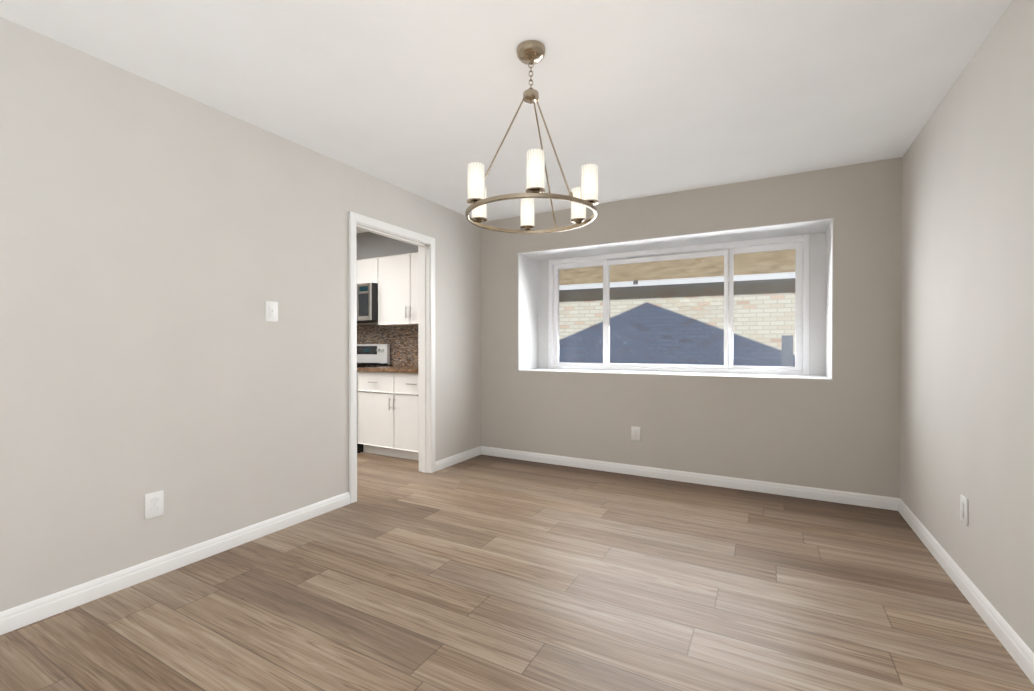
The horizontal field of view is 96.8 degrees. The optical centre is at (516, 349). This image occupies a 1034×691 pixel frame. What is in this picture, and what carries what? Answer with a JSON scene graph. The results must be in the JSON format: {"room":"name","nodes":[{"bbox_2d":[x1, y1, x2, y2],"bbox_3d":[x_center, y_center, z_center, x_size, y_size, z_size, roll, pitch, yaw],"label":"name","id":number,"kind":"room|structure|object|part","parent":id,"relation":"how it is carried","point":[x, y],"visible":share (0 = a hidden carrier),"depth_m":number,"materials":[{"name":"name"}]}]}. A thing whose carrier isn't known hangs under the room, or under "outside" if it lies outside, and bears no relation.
{"room":"dining room","nodes":[
{"label":"dining room","id":0,"kind":"room"},
{"bbox_2d":[0,17,480,611],"bbox_3d":[-1.825,-0.097,2.336,0.120,2.440,5.767,0,0,29],"label":"wall","id":1,"kind":"structure","parent":0,"point":[160,245],"depth_m":2.31,"materials":[{"name":"paint"}]},
{"bbox_2d":[145,490,163,518],"bbox_3d":[-1.793,0.768,2.268,0.006,0.122,0.080,0,0,29],"label":"outlet","id":2,"kind":"object","parent":1,"relation":"attached to","point":[149,505],"visible":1,"depth_m":2.26,"materials":[{"name":"white plastic"}]},
{"bbox_2d":[151,505,158,511],"bbox_3d":[-1.788,0.788,2.266,0.002,0.033,0.033,0,0,29],"label":"outlet","id":3,"kind":"object","parent":1,"relation":"attached to","point":[155,508],"visible":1,"depth_m":2.27,"materials":[{"name":"white plastic"}]},
{"bbox_2d":[151,497,158,503],"bbox_3d":[-1.788,0.749,2.265,0.002,0.033,0.033,0,0,29],"label":"outlet","id":4,"kind":"object","parent":1,"relation":"attached to","point":[155,500],"visible":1,"depth_m":2.27,"materials":[{"name":"white plastic"}]},
{"bbox_2d":[0,492,349,634],"bbox_3d":[-2.183,1.085,1.552,0.015,0.086,4.033,0,0,29],"label":"baseboard","id":5,"kind":"structure","parent":1,"relation":"attached to","point":[22,615],"depth_m":2.25,"materials":[{"name":"white wood"}]},
{"bbox_2d":[265,301,277,321],"bbox_3d":[-1.497,-0.230,2.800,0.006,0.122,0.080,0,0,29],"label":"light switch","id":6,"kind":"object","parent":1,"relation":"attached to","point":[267,305],"visible":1,"depth_m":2.79,"materials":[{"name":"white plastic"}]},
{"bbox_2d":[356,225,425,472],"bbox_3d":[-1.034,0.091,3.771,0.035,2.045,0.830,0,0,29],"label":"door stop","id":7,"kind":"object","parent":1,"relation":"attached to","point":[423,347],"visible":0.55,"depth_m":4.12,"materials":[{"name":"white wood"}]},
{"bbox_2d":[349,211,434,502],"bbox_3d":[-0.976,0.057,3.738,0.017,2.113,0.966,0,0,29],"label":"door frame","id":8,"kind":"structure","parent":1,"relation":"attached to","point":[354,218],"depth_m":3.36,"materials":[{"name":"white wood"}]},
{"bbox_2d":[418,246,418,451],"bbox_3d":[-1.097,0.057,3.805,0.017,2.113,0.966,0,0,29],"label":"door frame","id":9,"kind":"structure","parent":1,"relation":"attached to","point":[418,348],"depth_m":4.17,"materials":[{"name":"white wood"}]},
{"bbox_2d":[435,446,482,470],"bbox_3d":[-0.569,1.065,4.490,0.015,0.086,0.723,0,0,29],"label":"baseboard","id":10,"kind":"structure","parent":1,"relation":"attached to","point":[449,461],"depth_m":4.47,"materials":[{"name":"white wood"}]},
{"bbox_2d":[269,306,274,316],"bbox_3d":[-1.493,-0.230,2.797,0.003,0.066,0.033,0,0,29],"label":"light switch","id":11,"kind":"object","parent":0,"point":[271,314],"depth_m":2.79,"materials":[{"name":"white plastic"}]},
{"bbox_2d":[356,232,417,259],"bbox_3d":[-1.951,-1.185,5.525,3.180,0.307,0.287,0,0,29],"label":"wall","id":12,"kind":"structure","parent":0,"point":[371,245],"depth_m":5.14,"materials":[{"name":"grey paint"}]},
{"bbox_2d":[0,0,1011,233],"bbox_3d":[-1.585,-1.368,2.470,7.003,0.100,6.487,0,0,29],"label":"ceiling","id":13,"kind":"structure","parent":0,"point":[637,98],"depth_m":2.21,"materials":[{"name":"paint"}]},
{"bbox_2d":[465,40,598,233],"bbox_3d":[0.061,-0.945,2.015,0.573,0.738,0.614,0,0,-2],"label":"chandelier","id":14,"kind":"object","parent":13,"relation":"hanging from","point":[585,194],"visible":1,"depth_m":1.89,"materials":[{"name":"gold metal"}]},
{"bbox_3d":[-0.166,-0.678,1.874,0.072,0.143,0.072,0,0,-2],"label":"lamp shade","id":15,"kind":"part","parent":14,"relation":"part of","materials":[{"name":"white glass"}]},
{"bbox_3d":[-0.176,-0.680,2.143,0.072,0.143,0.072,0,0,-2],"label":"lamp shade","id":16,"kind":"part","parent":14,"relation":"part of","materials":[{"name":"white glass"}]},
{"label":"rod","id":17,"kind":"part","parent":14,"relation":"part of","materials":[{"name":"silver metal"}]},
{"bbox_3d":[0.052,-0.681,2.285,0.072,0.143,0.072,0,0,-2],"label":"lamp shade","id":18,"kind":"part","parent":14,"relation":"part of","materials":[{"name":"white glass"}]},
{"label":"chain","id":19,"kind":"part","parent":14,"relation":"part of","materials":[{"name":"silver metal"}]},
{"label":"chain","id":20,"kind":"part","parent":14,"relation":"part of","materials":[{"name":"silver metal"}]},
{"bbox_3d":[0.071,-0.677,1.748,0.072,0.143,0.072,0,0,-2],"label":"lamp shade","id":21,"kind":"part","parent":14,"relation":"part of","materials":[{"name":"white glass"}]},
{"bbox_3d":[0.134,-0.849,2.152,0.132,0.510,0.223,0,0,-2],"label":"rod","id":22,"kind":"part","parent":14,"relation":"part of","materials":[{"name":"beige metal"}]},
{"bbox_3d":[0.143,-0.847,1.884,0.132,0.510,0.223,0,0,-2],"label":"rod","id":23,"kind":"part","parent":14,"relation":"part of","materials":[{"name":"beige metal"}]},
{"bbox_3d":[0.290,-0.680,2.159,0.072,0.143,0.072,0,0,-2],"label":"lamp shade","id":24,"kind":"part","parent":14,"relation":"part of","materials":[{"name":"white glass"}]},
{"bbox_3d":[0.299,-0.678,1.890,0.072,0.143,0.072,0,0,-2],"label":"lamp shade","id":25,"kind":"part","parent":14,"relation":"part of","materials":[{"name":"white glass"}]},
{"bbox_2d":[0,452,1033,690],"bbox_3d":[-1.585,1.172,2.487,7.003,0.100,6.487,0,0,29],"label":"floor","id":26,"kind":"structure","parent":0,"point":[481,572],"depth_m":2.02,"materials":[{"name":"brown wood"}]},
{"bbox_2d":[357,344,392,452],"bbox_3d":[-1.906,0.521,5.261,0.757,1.165,0.680,0,0,29],"label":"range","id":27,"kind":"object","parent":26,"relation":"on","point":[372,355],"visible":0.23,"depth_m":5.44,"materials":[{"name":"white metal"}]},
{"bbox_3d":[-1.812,0.011,5.533,0.337,0.100,0.005,0,0,29],"label":"backguard panel","id":28,"kind":"part","parent":27,"relation":"part of","materials":[{"name":"black glass"}]},
{"bbox_2d":[357,365,418,460],"bbox_3d":[-1.100,0.650,4.861,1.030,0.912,0.648,0,0,29],"label":"base cabinet","id":29,"kind":"object","parent":26,"relation":"on","point":[387,410],"visible":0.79,"depth_m":4.66,"materials":[{"name":"white wood"}]},
{"bbox_3d":[-1.460,0.339,4.737,0.507,0.200,0.021,0,0,29],"label":"drawer","id":30,"kind":"part","parent":29,"relation":"part of","materials":[{"name":"white wood"}]},
{"bbox_3d":[-1.460,0.723,4.740,0.507,0.552,0.021,0,0,29],"label":"door","id":31,"kind":"part","parent":29,"relation":"part of","materials":[{"name":"white wood"}]},
{"bbox_2d":[357,365,418,374],"bbox_3d":[-1.101,0.213,4.855,1.030,0.038,0.634,0,0,29],"label":"countertop","id":32,"kind":"structure","parent":29,"relation":"on","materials":[{"name":"brown stone"}]},
{"bbox_3d":[-1.011,0.340,4.490,0.510,0.200,0.021,0,0,29],"label":"drawer","id":33,"kind":"part","parent":29,"relation":"part of","materials":[{"name":"white wood"}]},
{"bbox_3d":[-1.011,0.724,4.493,0.510,0.552,0.021,0,0,29],"label":"door","id":34,"kind":"part","parent":29,"relation":"part of","materials":[{"name":"white wood"}]},
{"bbox_2d":[357,157,901,497],"bbox_3d":[-0.151,-0.115,4.963,6.883,2.440,0.450,0,0,29],"label":"wall","id":35,"kind":"structure","parent":0,"point":[841,431],"depth_m":3.65,"materials":[{"name":"paint"}]},
{"bbox_2d":[357,283,377,322],"bbox_3d":[-1.844,-0.527,5.370,0.749,0.418,0.458,0,0,29],"label":"microwave","id":36,"kind":"object","parent":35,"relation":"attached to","point":[367,302],"depth_m":5.08,"materials":[{"name":"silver metal"}]},
{"bbox_2d":[357,257,377,283],"bbox_3d":[-1.818,-0.884,5.416,0.753,0.288,0.348,0,0,29],"label":"upper cabinet","id":37,"kind":"object","parent":35,"relation":"attached to","point":[367,270],"depth_m":5.20,"materials":[{"name":"white wood"}]},
{"bbox_2d":[357,324,417,365],"bbox_3d":[-1.883,-0.050,5.658,3.180,0.500,0.003,0,0,29],"label":"tile","id":38,"kind":"structure","parent":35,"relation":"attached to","point":[402,341],"depth_m":5.40,"materials":[{"name":"brown tile"}]},
{"bbox_2d":[378,252,417,325],"bbox_3d":[-1.031,-0.646,4.985,1.037,0.758,0.348,0,0,29],"label":"upper cabinet","id":39,"kind":"object","parent":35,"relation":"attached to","point":[397,290],"visible":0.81,"depth_m":4.98,"materials":[{"name":"white wood"}]},
{"bbox_3d":[-0.933,-0.645,4.783,0.463,0.752,0.021,0,0,29],"label":"door","id":40,"kind":"part","parent":39,"relation":"part of","materials":[{"name":"white wood"}]},
{"bbox_2d":[631,426,640,440],"bbox_3d":[1.050,0.744,4.049,0.080,0.122,0.006,0,0,29],"label":"outlet","id":41,"kind":"object","parent":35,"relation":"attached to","point":[638,429],"visible":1,"depth_m":4.05,"materials":[{"name":"white plastic"}]},
{"bbox_2d":[483,446,894,510],"bbox_3d":[1.111,1.069,4.013,3.420,0.086,0.015,0,0,29],"label":"baseboard","id":42,"kind":"structure","parent":35,"relation":"attached to","point":[867,500],"depth_m":3.75,"materials":[{"name":"white wood"}]},
{"bbox_2d":[538,232,825,375],"bbox_3d":[-0.009,-0.117,5.222,6.883,2.440,0.140,0,0,29],"label":"wall","id":43,"kind":"structure","parent":0,"point":[817,304],"depth_m":3.79,"materials":[{"name":"white paint"}]},
{"bbox_2d":[518,218,832,379],"bbox_3d":[1.289,-0.372,4.219,2.623,1.185,0.534,0,0,29],"label":"window","id":44,"kind":"structure","parent":43,"relation":"in","point":[805,239],"depth_m":4.20,"materials":[{"name":"plastic"}]},
{"bbox_3d":[0.662,-0.372,4.836,0.587,1.081,0.032,0,0,29],"label":"window sash left","id":45,"kind":"part","parent":44,"relation":"part of","materials":[{"name":"white plastic"}]},
{"bbox_3d":[0.670,-0.358,4.834,0.507,1.011,0.004,0,0,29],"label":"sash glass","id":46,"kind":"part","parent":44,"relation":"part of","materials":[{"name":"clear glass"}]},
{"bbox_3d":[1.401,-0.353,4.391,1.070,0.998,0.004,0,0,29],"label":"sash glass","id":47,"kind":"part","parent":44,"relation":"part of","materials":[{"name":"clear glass"}]},
{"bbox_3d":[1.401,-0.361,4.390,1.134,1.066,0.030,0,0,29],"label":"window sash","id":48,"kind":"part","parent":44,"relation":"part of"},
{"bbox_3d":[2.158,-0.353,4.016,0.485,1.011,0.004,0,0,29],"label":"sash glass","id":49,"kind":"part","parent":44,"relation":"part of","materials":[{"name":"clear glass"}]},
{"bbox_3d":[2.164,-0.366,4.010,0.565,1.081,0.032,0,0,29],"label":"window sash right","id":50,"kind":"part","parent":44,"relation":"part of","materials":[{"name":"white plastic"}]},
{"bbox_2d":[900,0,1033,652],"bbox_3d":[1.315,-0.085,0.611,0.120,2.440,5.767,0,0,29],"label":"wall","id":51,"kind":"structure","parent":0,"point":[967,354],"depth_m":2.00,"materials":[{"name":"paint"}]},
{"bbox_2d":[960,494,967,525],"bbox_3d":[2.073,0.745,2.128,0.006,0.122,0.080,0,0,29],"label":"outlet","id":52,"kind":"object","parent":51,"relation":"attached to","point":[964,500],"visible":0.94,"depth_m":2.12,"materials":[{"name":"white plastic"}]},
{"bbox_2d":[895,498,1033,684],"bbox_3d":[1.256,1.092,0.651,0.015,0.086,5.767,0,0,29],"label":"baseboard","id":53,"kind":"structure","parent":51,"relation":"attached to","point":[1020,652],"depth_m":1.98,"materials":[{"name":"white wood"}]},
{"label":"outside","id":54,"kind":"structure","parent":0,"visible":0},
{"bbox_2d":[559,249,795,367],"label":"window","id":55,"kind":"structure","parent":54,"point":[587,281],"depth_m":8.60,"materials":[{"name":"glass"}]}
]}

